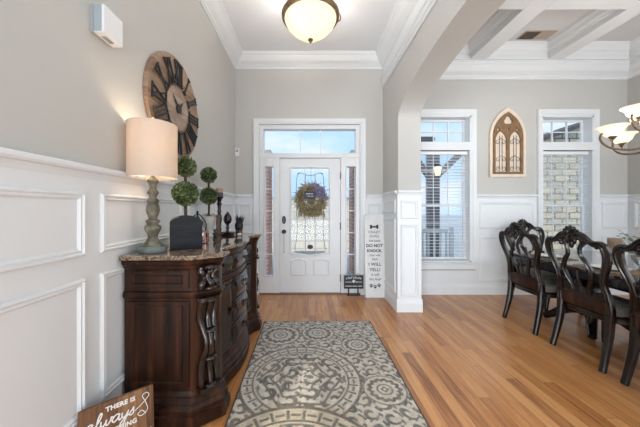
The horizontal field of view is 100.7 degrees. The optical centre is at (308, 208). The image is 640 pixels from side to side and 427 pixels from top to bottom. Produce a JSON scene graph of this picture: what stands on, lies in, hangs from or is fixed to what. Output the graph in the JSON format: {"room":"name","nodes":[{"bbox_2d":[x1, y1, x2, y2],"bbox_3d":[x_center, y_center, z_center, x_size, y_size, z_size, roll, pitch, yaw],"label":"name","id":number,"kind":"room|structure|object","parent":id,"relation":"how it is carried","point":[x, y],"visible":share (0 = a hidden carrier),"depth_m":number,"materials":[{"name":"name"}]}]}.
{"room":"entrance hall","nodes":[
{"label":"entrance hall","id":0,"kind":"room"},
{"bbox_2d":[0,0,234,193],"bbox_3d":[-1.195,-0.608,1.790,0.150,3.800,4.780,0,0,0],"label":"wall","id":1,"kind":"structure","parent":0,"point":[66,94],"depth_m":1.42,"materials":[{"name":"grey paint"}]},
{"bbox_2d":[90,4,122,47],"bbox_3d":[-1.082,-0.975,1.420,0.074,0.146,0.136,0,0,0],"label":"door chime","id":2,"kind":"object","parent":1,"relation":"attached to","point":[105,25],"visible":1,"depth_m":1.38,"materials":[{"name":"white plastic"}]},
{"bbox_2d":[101,36,113,43],"bbox_3d":[-1.076,-0.904,1.419,0.026,0.003,0.058,0,0,0],"label":"grille","id":3,"kind":"object","parent":2,"relation":"attached to","point":[108,39],"depth_m":1.41,"materials":[{"name":"grey plastic"}]},
{"bbox_2d":[0,166,235,426],"bbox_3d":[-1.107,0.547,1.708,0.026,1.490,4.615,0,0,0],"label":"wainscoting","id":4,"kind":"structure","parent":1,"relation":"attached to","point":[63,238],"depth_m":1.20,"materials":[{"name":"white paint"}]},
{"bbox_2d":[0,147,236,198],"bbox_3d":[-1.099,-0.185,1.708,0.042,0.065,4.615,0,0,0],"label":"trim","id":5,"kind":"structure","parent":1,"relation":"attached to","point":[10,158],"depth_m":1.20,"materials":[{"name":"white paint"}]},
{"bbox_2d":[143,51,198,157],"bbox_3d":[-1.092,-0.828,2.190,0.052,0.822,0.822,0,0,0],"label":"wall clock","id":6,"kind":"object","parent":1,"relation":"attached to","point":[168,95],"visible":0.87,"depth_m":2.10,"materials":[{"name":"brown wood"}]},
{"bbox_2d":[199,0,241,68],"bbox_3d":[-1.045,-2.213,1.708,0.150,0.190,4.615,0,0,0],"label":"trim","id":7,"kind":"structure","parent":1,"relation":"attached to","point":[215,11],"depth_m":3.22,"materials":[{"name":"white paint"}]},
{"bbox_2d":[221,0,396,50],"bbox_3d":[0.000,-2.358,1.258,2.240,0.100,5.515,0,0,0],"label":"ceiling","id":8,"kind":"structure","parent":0,"point":[258,25],"depth_m":3.35,"materials":[{"name":"paint"}]},
{"bbox_2d":[282,0,340,43],"bbox_3d":[0.031,-1.980,2.626,0.608,0.655,0.623,0,0,0],"label":"ceiling light","id":9,"kind":"object","parent":8,"relation":"attached to","point":[310,21],"visible":1,"depth_m":2.52,"materials":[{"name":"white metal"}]},
{"bbox_2d":[201,295,639,426],"bbox_3d":[1.850,1.352,0.507,6.500,0.120,7.015,0,0,0],"label":"floor","id":10,"kind":"structure","parent":0,"point":[463,363],"depth_m":2.29,"materials":[{"name":"brown wood"}]},
{"bbox_2d":[78,383,153,426],"bbox_3d":[-0.962,1.126,1.339,0.312,0.335,0.054,0,0,-42],"label":"sign","id":11,"kind":"object","parent":10,"relation":"on","point":[135,408],"visible":1,"depth_m":1.36,"materials":[{"name":"brown wood"}]},
{"bbox_2d":[119,233,261,426],"bbox_3d":[-0.804,0.781,2.277,0.582,1.022,1.510,0,0,0],"label":"sideboard","id":12,"kind":"object","parent":10,"relation":"on","point":[191,315],"visible":1,"depth_m":1.57,"materials":[{"name":"brown wood"}]},
{"bbox_2d":[126,116,177,253],"bbox_3d":[-0.975,-0.155,1.655,0.278,0.850,0.278,0,0,0],"label":"table lamp","id":13,"kind":"object","parent":12,"relation":"on","point":[151,143],"visible":1,"depth_m":1.56,"materials":[{"name":"beige fabric"}]},
{"bbox_2d":[169,156,201,249],"bbox_3d":[-0.852,-0.051,1.830,0.202,0.641,0.188,0,0,-27],"label":"topiary","id":14,"kind":"object","parent":12,"relation":"on","point":[185,231],"visible":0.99,"depth_m":1.78,"materials":[{"name":"green plant"}]},
{"bbox_2d":[169,215,201,249],"bbox_3d":[-0.852,0.157,1.828,0.244,0.225,0.222,0,0,0],"label":"planter","id":15,"kind":"object","parent":12,"relation":"on","point":[185,231],"depth_m":1.76,"materials":[{"name":"grey paint"}]},
{"bbox_2d":[194,211,206,230],"bbox_3d":[-0.955,0.144,2.270,0.130,0.257,0.099,0,0,37],"label":"sculpture","id":16,"kind":"object","parent":12,"relation":"on","point":[197,212],"visible":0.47,"depth_m":2.27,"materials":[{"name":"black metal"}]},
{"bbox_2d":[202,231,208,243],"bbox_3d":[-0.838,0.222,2.090,0.097,0.096,0.097,0,0,0],"label":"candle jar","id":17,"kind":"object","parent":12,"relation":"on","point":[205,234],"visible":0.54,"depth_m":2.06,"materials":[{"name":"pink glass"}]},
{"bbox_2d":[199,167,217,236],"bbox_3d":[-0.966,-0.072,2.549,0.186,0.683,0.184,0,0,0],"label":"topiary","id":18,"kind":"object","parent":12,"relation":"on","point":[208,196],"visible":0.98,"depth_m":2.51,"materials":[{"name":"green plant"}]},
{"bbox_2d":[213,229,216,239],"bbox_3d":[-0.814,0.222,2.303,0.040,0.095,0.073,0,0,24],"label":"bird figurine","id":19,"kind":"object","parent":12,"relation":"on","point":[214,230],"visible":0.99,"depth_m":2.29,"materials":[{"name":"black metal"}]},
{"bbox_2d":[215,215,220,236],"bbox_3d":[-0.875,0.165,2.540,0.064,0.210,0.064,0,0,0],"label":"candlestick","id":20,"kind":"object","parent":12,"relation":"on","point":[216,216],"visible":0.85,"depth_m":2.53,"materials":[{"name":"brown wood"}]},
{"bbox_2d":[212,232,234,235],"bbox_3d":[-0.885,0.259,2.740,0.242,0.022,0.352,0,0,8],"label":"tray","id":21,"kind":"object","parent":12,"relation":"on","point":[232,233],"visible":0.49,"depth_m":2.66,"materials":[{"name":"brown wood"}]},
{"bbox_2d":[216,188,223,233],"bbox_3d":[-0.900,0.028,2.660,0.094,0.466,0.094,0,0,0],"label":"candlestick","id":22,"kind":"object","parent":21,"relation":"on","point":[219,190],"visible":0.7,"depth_m":2.64,"materials":[{"name":"brown wood"}]},
{"bbox_2d":[223,211,231,233],"bbox_3d":[-0.860,0.143,2.800,0.088,0.235,0.088,0,0,0],"label":"finial","id":23,"kind":"object","parent":21,"relation":"on","point":[227,219],"visible":1,"depth_m":2.78,"materials":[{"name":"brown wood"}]},
{"bbox_2d":[235,214,245,234],"bbox_3d":[-0.730,0.164,2.818,0.110,0.210,0.107,0,0,-34],"label":"ornament","id":24,"kind":"object","parent":12,"relation":"on","point":[239,221],"visible":0.95,"depth_m":2.79,"materials":[{"name":"black metal"}]},
{"bbox_2d":[224,321,429,426],"bbox_3d":[0.102,1.286,2.055,1.210,0.011,1.950,0,0,0],"label":"area rug","id":25,"kind":"object","parent":10,"relation":"on","point":[298,373],"visible":1,"depth_m":1.97,"materials":[{"name":"grey fabric"}]},
{"bbox_2d":[344,275,362,295],"bbox_3d":[0.665,1.139,3.966,0.290,0.305,0.058,0,0,0],"label":"sign","id":26,"kind":"object","parent":10,"relation":"on","point":[350,281],"visible":1,"depth_m":3.94,"materials":[{"name":"black paint"}]},
{"bbox_2d":[364,214,384,297],"bbox_3d":[0.968,0.686,3.913,0.298,1.213,0.115,0,0,0],"label":"sign","id":27,"kind":"object","parent":10,"relation":"on","point":[373,223],"visible":0.96,"depth_m":3.91,"materials":[{"name":"white wood"}]},
{"bbox_2d":[505,219,583,314],"bbox_3d":[3.090,0.720,3.539,0.572,1.160,0.645,0,0,0],"label":"dining chair","id":28,"kind":"object","parent":10,"relation":"on","point":[523,223],"visible":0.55,"depth_m":3.77,"materials":[{"name":"brown wood"}]},
{"bbox_2d":[519,266,573,278],"bbox_3d":[3.090,0.825,3.485,0.502,0.071,0.482,0,0,0],"label":"seat cushion","id":29,"kind":"object","parent":28,"relation":"on","point":[532,273],"depth_m":3.32,"materials":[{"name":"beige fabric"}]},
{"bbox_2d":[499,222,594,335],"bbox_3d":[2.576,0.720,2.935,0.645,1.160,0.572,0,0,0],"label":"dining chair","id":30,"kind":"object","parent":10,"relation":"on","point":[544,288],"visible":0.95,"depth_m":2.85,"materials":[{"name":"brown wood"}]},
{"bbox_2d":[532,276,585,292],"bbox_3d":[2.630,0.825,2.935,0.482,0.071,0.502,0,0,0],"label":"seat cushion","id":31,"kind":"object","parent":30,"relation":"on","point":[550,286],"depth_m":2.75,"materials":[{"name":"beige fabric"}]},
{"bbox_2d":[509,251,639,339],"bbox_3d":[3.050,0.907,2.250,1.200,0.760,2.240,0,0,0],"label":"dining table","id":32,"kind":"object","parent":10,"relation":"on","point":[615,281],"visible":0.34,"depth_m":2.66,"materials":[{"name":"brown wood"}]},
{"bbox_2d":[523,254,578,260],"bbox_3d":[2.620,0.524,2.900,0.290,0.004,0.400,0,0,0],"label":"placemat","id":33,"kind":"object","parent":32,"relation":"on","point":[532,255],"visible":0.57,"depth_m":2.80,"materials":[{"name":"grey fabric"}]},
{"bbox_2d":[541,253,562,257],"bbox_3d":[2.620,0.513,2.900,0.254,0.017,0.254,0,0,0],"label":"dinner plate","id":34,"kind":"object","parent":33,"relation":"on","point":[542,254],"visible":0.59,"depth_m":2.90,"materials":[{"name":"white ceramic"}]},
{"bbox_2d":[572,264,639,274],"bbox_3d":[2.620,0.524,2.310,0.290,0.004,0.400,0,0,0],"label":"placemat","id":35,"kind":"object","parent":32,"relation":"on","point":[632,272],"visible":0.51,"depth_m":2.21,"materials":[{"name":"brown fabric"}]},
{"bbox_2d":[590,264,631,270],"bbox_3d":[2.620,0.513,2.310,0.254,0.017,0.254,0,0,0],"label":"dinner plate","id":36,"kind":"object","parent":35,"relation":"on","point":[614,268],"visible":0.34,"depth_m":2.35,"materials":[{"name":"white ceramic"}]},
{"bbox_2d":[607,238,622,250],"bbox_3d":[3.000,0.403,2.600,0.112,0.248,0.112,0,0,0],"label":"planter","id":37,"kind":"object","parent":32,"relation":"on","point":[611,245],"visible":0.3,"depth_m":2.58,"materials":[{"name":"brown wood"}]},
{"bbox_2d":[608,230,639,266],"bbox_3d":[3.042,0.361,2.335,0.418,0.331,0.557,0,0,-38],"label":"eucalyptus arrangement","id":38,"kind":"object","parent":32,"relation":"on","point":[636,258],"visible":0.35,"depth_m":2.43,"materials":[{"name":"green plant"}]},
{"bbox_2d":[630,255,639,266],"bbox_3d":[3.030,0.477,2.360,0.220,0.100,0.220,0,0,0],"label":"bowl","id":39,"kind":"object","parent":32,"relation":"on","point":[636,258],"depth_m":2.38,"materials":[{"name":"white ceramic"}]},
{"bbox_2d":[545,225,629,373],"bbox_3d":[2.576,0.720,2.310,0.645,1.160,0.572,0,0,0],"label":"dining chair","id":40,"kind":"object","parent":10,"relation":"on","point":[612,310],"visible":1,"depth_m":2.24,"materials":[{"name":"brown wood"}]},
{"bbox_2d":[592,293,628,317],"bbox_3d":[2.630,0.825,2.310,0.482,0.071,0.502,0,0,0],"label":"seat cushion","id":41,"kind":"object","parent":40,"relation":"on","point":[621,309],"depth_m":2.16,"materials":[{"name":"beige fabric"}]},
{"bbox_2d":[612,238,639,385],"bbox_3d":[2.576,0.720,1.735,0.645,1.160,0.572,0,0,0],"label":"dining chair","id":42,"kind":"object","parent":10,"relation":"on","point":[618,252],"visible":1,"depth_m":1.93,"materials":[{"name":"brown wood"}]},
{"bbox_2d":[235,69,627,270],"bbox_3d":[1.853,-0.608,4.098,5.946,3.800,0.165,0,0,0],"label":"wall","id":43,"kind":"structure","parent":0,"point":[259,93],"depth_m":4.01,"materials":[{"name":"grey paint"}]},
{"bbox_2d":[235,148,239,155],"bbox_3d":[-1.083,-0.856,3.998,0.064,0.115,0.031,0,0,0],"label":"wall sensor","id":44,"kind":"object","parent":43,"relation":"attached to","point":[237,150],"visible":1,"depth_m":3.99,"materials":[{"name":"white plastic"}]},
{"bbox_2d":[236,199,253,232],"bbox_3d":[-0.980,0.547,4.002,0.280,1.490,0.026,0,0,0],"label":"trim","id":45,"kind":"structure","parent":43,"relation":"attached to","point":[245,207],"depth_m":4.00,"materials":[{"name":"white paint"}]},
{"bbox_2d":[236,194,253,198],"bbox_3d":[-0.980,-0.185,3.994,0.280,0.065,0.042,0,0,0],"label":"trim","id":46,"kind":"structure","parent":43,"relation":"attached to","point":[239,196],"depth_m":3.98,"materials":[{"name":"white paint"}]},
{"bbox_2d":[265,188,272,254],"bbox_3d":[-0.607,0.195,4.077,0.129,1.675,0.018,0,0,0],"label":"window","id":47,"kind":"structure","parent":43,"relation":"in","point":[265,188],"depth_m":4.07,"materials":[{"name":"white wood"}]},
{"bbox_2d":[236,51,381,68],"bbox_3d":[0.000,-2.213,3.940,2.240,0.190,0.150,0,0,0],"label":"trim","id":48,"kind":"structure","parent":43,"relation":"attached to","point":[248,59],"depth_m":3.93,"materials":[{"name":"white paint"}]},
{"bbox_2d":[259,292,359,294],"bbox_3d":[0.010,1.284,4.090,1.530,0.017,0.180,0,0,0],"label":"threshold","id":49,"kind":"object","parent":43,"relation":"attached to","point":[280,293],"depth_m":4.00,"materials":[{"name":"brown wood"}]},
{"bbox_2d":[254,118,365,294],"bbox_3d":[0.010,0.004,4.086,1.530,2.575,0.128,0,0,0],"label":"trim","id":50,"kind":"structure","parent":43,"relation":"attached to","point":[266,285],"depth_m":4.03,"materials":[{"name":"paint"}]},
{"bbox_2d":[280,158,340,291],"bbox_3d":[0.024,0.253,4.043,0.929,2.051,0.109,0,0,0],"label":"door","id":51,"kind":"structure","parent":43,"relation":"in","point":[308,271],"depth_m":4.05,"materials":[{"name":"paint"}]},
{"bbox_2d":[292,181,329,218],"bbox_3d":[0.037,-0.236,3.971,0.593,0.811,0.141,0,0,0],"label":"wreath","id":52,"kind":"object","parent":51,"relation":"hanging from","point":[314,210],"visible":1,"depth_m":3.96,"materials":[{"name":"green plant"}]},
{"bbox_2d":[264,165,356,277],"bbox_3d":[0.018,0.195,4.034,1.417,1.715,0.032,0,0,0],"label":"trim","id":53,"kind":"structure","parent":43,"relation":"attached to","point":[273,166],"depth_m":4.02,"materials":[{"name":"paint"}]},
{"bbox_2d":[300,130,320,152],"bbox_3d":[0.011,-1.033,4.078,1.403,0.370,0.016,0,0,0],"label":"window","id":54,"kind":"structure","parent":43,"relation":"in","point":[300,130],"depth_m":4.07,"materials":[{"name":"white wood"}]},
{"bbox_2d":[347,188,354,254],"bbox_3d":[0.640,0.195,4.077,0.131,1.675,0.018,0,0,0],"label":"window","id":55,"kind":"structure","parent":43,"relation":"in","point":[347,188],"depth_m":4.07,"materials":[{"name":"white wood"}]},
{"bbox_2d":[366,199,381,213],"bbox_3d":[0.990,0.547,4.002,0.260,1.490,0.026,0,0,0],"label":"trim","id":56,"kind":"structure","parent":43,"relation":"attached to","point":[373,206],"depth_m":4.00,"materials":[{"name":"white paint"}]},
{"bbox_2d":[366,194,382,198],"bbox_3d":[0.990,-0.185,3.994,0.260,0.065,0.042,0,0,0],"label":"trim","id":57,"kind":"structure","parent":43,"relation":"attached to","point":[368,196],"depth_m":3.98,"materials":[{"name":"white paint"}]},
{"bbox_2d":[420,109,476,268],"bbox_3d":[2.060,-0.299,4.075,0.924,2.404,0.210,0,0,0],"label":"window","id":58,"kind":"structure","parent":43,"relation":"in","point":[468,117],"depth_m":4.00,"materials":[{"name":"white paint"}]},
{"bbox_2d":[421,151,467,257],"bbox_3d":[2.060,-0.061,4.070,0.728,1.637,0.049,0,0,0],"label":"window blind","id":59,"kind":"object","parent":58,"relation":"attached to","point":[459,153],"visible":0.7,"depth_m":4.06,"materials":[{"name":"plastic"}]},
{"bbox_2d":[421,271,475,283],"bbox_3d":[2.060,1.112,4.010,0.930,0.360,0.010,0,0,0],"label":"trim","id":60,"kind":"structure","parent":43,"relation":"attached to","point":[427,277],"depth_m":4.00,"materials":[{"name":"white paint"}]},
{"bbox_2d":[498,264,502,271],"bbox_3d":[2.885,0.889,3.999,0.072,0.115,0.010,0,0,0],"label":"wall outlet","id":61,"kind":"object","parent":43,"relation":"attached to","point":[500,266],"visible":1,"depth_m":4.00,"materials":[{"name":"white plastic"}]},
{"bbox_2d":[476,199,536,283],"bbox_3d":[2.985,0.547,4.002,0.920,1.490,0.026,0,0,0],"label":"trim","id":62,"kind":"structure","parent":43,"relation":"attached to","point":[494,216],"depth_m":4.00,"materials":[{"name":"white paint"}]},
{"bbox_2d":[489,108,525,176],"bbox_3d":[2.990,-1.004,3.995,0.540,1.042,0.038,0,0,0],"label":"wall plaque","id":63,"kind":"object","parent":43,"relation":"attached to","point":[507,133],"visible":1,"depth_m":3.98,"materials":[{"name":"brown wood"}]},
{"bbox_2d":[477,194,538,198],"bbox_3d":[2.985,-0.185,3.994,0.920,0.065,0.042,0,0,0],"label":"trim","id":64,"kind":"structure","parent":43,"relation":"attached to","point":[479,196],"depth_m":3.98,"materials":[{"name":"white paint"}]},
{"bbox_2d":[421,284,627,294],"bbox_3d":[3.113,1.212,4.004,3.426,0.160,0.022,0,0,0],"label":"baseboard","id":65,"kind":"structure","parent":43,"relation":"attached to","point":[426,289],"depth_m":3.99,"materials":[{"name":"white paint"}]},
{"bbox_2d":[439,60,629,79],"bbox_3d":[3.113,-2.058,3.930,3.426,0.200,0.170,0,0,0],"label":"trim","id":66,"kind":"structure","parent":43,"relation":"attached to","point":[458,69],"depth_m":3.92,"materials":[{"name":"white paint"}]},
{"bbox_2d":[454,54,631,59],"bbox_3d":[3.113,-2.263,3.915,3.426,0.210,0.200,0,0,0],"label":"trim","id":67,"kind":"structure","parent":43,"relation":"attached to","point":[459,56],"depth_m":3.81,"materials":[{"name":"white paint"}]},
{"bbox_2d":[537,109,599,250],"bbox_3d":[3.910,-0.299,4.075,0.924,2.404,0.210,0,0,0],"label":"window","id":68,"kind":"structure","parent":43,"relation":"in","point":[589,119],"depth_m":4.00,"materials":[{"name":"white paint"}]},
{"bbox_2d":[543,151,588,246],"bbox_3d":[3.910,-0.061,4.070,0.728,1.637,0.049,0,0,0],"label":"window blind","id":69,"kind":"object","parent":68,"relation":"attached to","point":[544,152],"visible":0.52,"depth_m":4.07,"materials":[{"name":"plastic"}]},
{"bbox_2d":[600,199,627,254],"bbox_3d":[4.601,0.547,4.002,0.451,1.490,0.026,0,0,0],"label":"trim","id":70,"kind":"structure","parent":43,"relation":"attached to","point":[613,212],"depth_m":4.00,"materials":[{"name":"white paint"}]},
{"bbox_2d":[600,194,627,198],"bbox_3d":[4.601,-0.185,3.994,0.451,0.065,0.042,0,0,0],"label":"trim","id":71,"kind":"structure","parent":43,"relation":"attached to","point":[602,196],"depth_m":3.98,"materials":[{"name":"white paint"}]},
{"bbox_2d":[383,0,505,192],"bbox_3d":[1.260,-0.608,1.258,0.280,3.800,5.515,0,0,0],"label":"wall","id":72,"kind":"structure","parent":0,"point":[450,25],"depth_m":2.99,"materials":[{"name":"grey paint"}]},
{"bbox_2d":[381,190,396,197],"bbox_3d":[1.099,-0.201,3.674,0.042,0.065,0.682,0,0,0],"label":"trim","id":73,"kind":"structure","parent":72,"relation":"attached to","point":[391,193],"depth_m":3.59,"materials":[{"name":"white paint"}]},
{"bbox_2d":[382,196,396,298],"bbox_3d":[1.107,0.539,3.674,0.026,1.505,0.682,0,0,0],"label":"trim","id":74,"kind":"structure","parent":72,"relation":"attached to","point":[389,204],"depth_m":3.61,"materials":[{"name":"white paint"}]},
{"bbox_2d":[384,287,395,310],"bbox_3d":[1.109,1.212,3.674,0.022,0.160,0.682,0,0,0],"label":"baseboard","id":75,"kind":"structure","parent":72,"relation":"attached to","point":[388,296],"depth_m":3.59,"materials":[{"name":"white paint"}]},
{"bbox_2d":[376,0,418,69],"bbox_3d":[1.045,-2.208,1.258,0.150,0.200,5.515,0,0,0],"label":"trim","id":76,"kind":"structure","parent":72,"relation":"attached to","point":[402,10],"depth_m":3.22,"materials":[{"name":"white paint"}]},
{"bbox_2d":[380,0,436,87],"bbox_3d":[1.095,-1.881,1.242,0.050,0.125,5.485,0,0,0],"label":"trim","id":77,"kind":"structure","parent":72,"relation":"attached to","point":[427,6],"depth_m":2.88,"materials":[{"name":"white paint"}]},
{"bbox_2d":[397,196,420,299],"bbox_3d":[1.260,0.539,3.320,0.300,1.505,0.026,0,0,0],"label":"trim","id":78,"kind":"structure","parent":72,"relation":"attached to","point":[408,207],"depth_m":3.32,"materials":[{"name":"white paint"}]},
{"bbox_2d":[396,299,422,311],"bbox_3d":[1.260,1.212,3.322,0.324,0.160,0.022,0,0,0],"label":"baseboard","id":79,"kind":"structure","parent":72,"relation":"attached to","point":[401,305],"depth_m":3.31,"materials":[{"name":"white paint"}]},
{"bbox_2d":[397,190,422,195],"bbox_3d":[1.260,-0.201,3.312,0.300,0.065,0.042,0,0,0],"label":"trim","id":80,"kind":"structure","parent":72,"relation":"attached to","point":[399,192],"depth_m":3.31,"materials":[{"name":"white paint"}]},
{"bbox_2d":[496,9,639,40],"bbox_3d":[3.113,-2.418,1.258,3.426,0.100,5.515,0,0,0],"label":"ceiling","id":81,"kind":"structure","parent":0,"point":[557,20],"depth_m":3.42,"materials":[{"name":"paint"}]},
{"bbox_2d":[470,0,554,58],"bbox_3d":[2.435,-2.263,1.157,0.230,0.210,5.315,0,0,0],"label":"trim","id":82,"kind":"structure","parent":81,"relation":"attached to","point":[520,18],"depth_m":3.17,"materials":[{"name":"white paint"}]},
{"bbox_2d":[498,0,532,8],"bbox_3d":[2.125,-2.263,2.760,0.390,0.210,0.220,0,0,0],"label":"trim","id":83,"kind":"structure","parent":81,"relation":"attached to","point":[508,4],"depth_m":2.80,"materials":[{"name":"white paint"}]},
{"bbox_2d":[517,31,556,38],"bbox_3d":[3.090,-2.359,3.600,0.420,0.016,0.170,0,0,0],"label":"ceiling vent","id":84,"kind":"object","parent":81,"relation":"in","point":[527,34],"visible":1,"depth_m":3.58,"materials":[{"name":"beige metal"}]},
{"bbox_2d":[459,9,639,53],"bbox_3d":[3.268,-2.298,2.768,2.676,0.140,2.095,0,0,0],"label":"trim","id":85,"kind":"structure","parent":81,"relation":"attached to","point":[593,16],"depth_m":3.70,"materials":[{"name":"white paint"}]},
{"bbox_2d":[546,0,639,8],"bbox_3d":[2.995,-2.263,2.760,0.890,0.210,0.220,0,0,0],"label":"trim","id":86,"kind":"structure","parent":81,"relation":"attached to","point":[557,4],"depth_m":2.80,"materials":[{"name":"white paint"}]},
{"bbox_2d":[548,1,639,58],"bbox_3d":[3.550,-2.263,1.157,0.220,0.210,5.315,0,0,0],"label":"trim","id":87,"kind":"structure","parent":81,"relation":"attached to","point":[618,17],"depth_m":3.24,"materials":[{"name":"white paint"}]},
{"bbox_2d":[595,103,639,154],"bbox_3d":[3.107,-1.408,2.325,0.743,1.920,0.800,0,0,-26],"label":"chandelier","id":88,"kind":"object","parent":81,"relation":"hanging from","point":[615,133],"visible":1,"depth_m":2.39,"materials":[{"name":"white glass"}]},
{"bbox_2d":[628,75,639,193],"bbox_3d":[4.901,-0.608,1.340,0.150,3.800,5.680,0,0,0],"label":"wall","id":89,"kind":"structure","parent":0,"point":[633,83],"depth_m":3.93,"materials":[{"name":"grey paint"}]},
{"bbox_2d":[627,56,639,79],"bbox_3d":[4.741,-2.058,1.258,0.170,0.200,5.515,0,0,0],"label":"trim","id":90,"kind":"structure","parent":89,"relation":"attached to","point":[634,67],"depth_m":3.85,"materials":[{"name":"white paint"}]},
{"bbox_2d":[628,199,639,254],"bbox_3d":[4.813,0.547,1.258,0.026,1.490,5.515,0,0,0],"label":"trim","id":91,"kind":"structure","parent":89,"relation":"attached to","point":[633,204],"depth_m":3.93,"materials":[{"name":"white paint"}]},
{"bbox_2d":[628,194,639,198],"bbox_3d":[4.805,-0.185,1.258,0.042,0.065,5.515,0,0,0],"label":"trim","id":92,"kind":"structure","parent":89,"relation":"attached to","point":[630,196],"depth_m":3.91,"materials":[{"name":"white paint"}]},
{"bbox_2d":[629,49,639,58],"bbox_3d":[4.716,-2.263,1.157,0.220,0.210,5.315,0,0,0],"label":"trim","id":93,"kind":"structure","parent":89,"relation":"attached to","point":[635,54],"depth_m":3.75,"materials":[{"name":"white paint"}]},
{"label":"outside","id":94,"kind":"structure","parent":0,"visible":0},
{"bbox_2d":[269,256,461,274],"bbox_3d":[0.100,1.387,5.790,10.200,0.130,3.220,0,0,0],"label":"floor","id":95,"kind":"structure","parent":94,"point":[348,271],"depth_m":6.20,"materials":[{"name":"concrete"}]},
{"bbox_2d":[265,150,271,274],"bbox_3d":[-1.125,0.072,5.525,0.730,2.500,0.530,0,0,0],"label":"brick pillar","id":96,"kind":"structure","parent":95,"relation":"on","point":[268,170],"depth_m":5.30,"materials":[{"name":"red brick"}]},
{"bbox_2d":[349,150,354,274],"bbox_3d":[1.160,0.072,5.525,0.660,2.500,0.530,0,0,0],"label":"brick pillar","id":97,"kind":"structure","parent":95,"relation":"on","point":[351,170],"depth_m":5.42,"materials":[{"name":"red brick"}]},
{"bbox_2d":[421,226,453,256],"bbox_3d":[2.285,0.847,5.600,1.510,0.950,0.090,0,0,0],"label":"porch railing","id":98,"kind":"object","parent":95,"relation":"on","point":[451,229],"visible":0.23,"depth_m":5.58,"materials":[{"name":"white paint"}]},
{"bbox_2d":[421,155,461,256],"bbox_3d":[2.896,-0.053,6.000,1.398,2.750,0.280,0,0,0],"label":"porch post","id":99,"kind":"object","parent":95,"relation":"on","point":[429,182],"visible":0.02,"depth_m":5.89,"materials":[{"name":"white wood"}]},
{"bbox_2d":[421,137,434,141],"bbox_3d":[2.443,-0.183,6.200,0.986,3.010,0.120,0,0,0],"label":"gutter","id":100,"kind":"object","parent":99,"relation":"attached to","point":[423,139],"visible":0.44,"depth_m":6.15,"materials":[{"name":"black metal"}]},
{"bbox_2d":[434,164,440,174],"bbox_3d":[2.807,-0.877,5.782,0.185,0.278,0.221,0,0,22],"label":"lantern","id":101,"kind":"object","parent":99,"relation":"attached to","point":[434,164],"visible":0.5,"depth_m":5.72,"materials":[{"name":"white glass"}]},
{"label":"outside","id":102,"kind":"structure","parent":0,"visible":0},
{"bbox_2d":[272,215,461,255],"bbox_3d":[0.000,1.532,38.700,80.000,0.120,62.600,0,0,0],"label":"driveway","id":103,"kind":"structure","parent":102,"point":[443,218],"depth_m":20.01,"materials":[{"name":"concrete"}]},
{"bbox_2d":[272,197,348,251],"bbox_3d":[-0.100,0.592,9.200,6.300,2.000,0.500,0,0,0],"label":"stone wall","id":104,"kind":"structure","parent":103,"relation":"on","point":[315,228],"depth_m":9.00,"materials":[{"name":"beige stone"}]},
{"bbox_2d":[543,122,579,250],"bbox_3d":[10.750,-0.908,9.950,7.700,5.000,2.500,0,0,0],"label":"stone house","id":105,"kind":"structure","parent":103,"relation":"on","point":[557,193],"depth_m":9.00,"materials":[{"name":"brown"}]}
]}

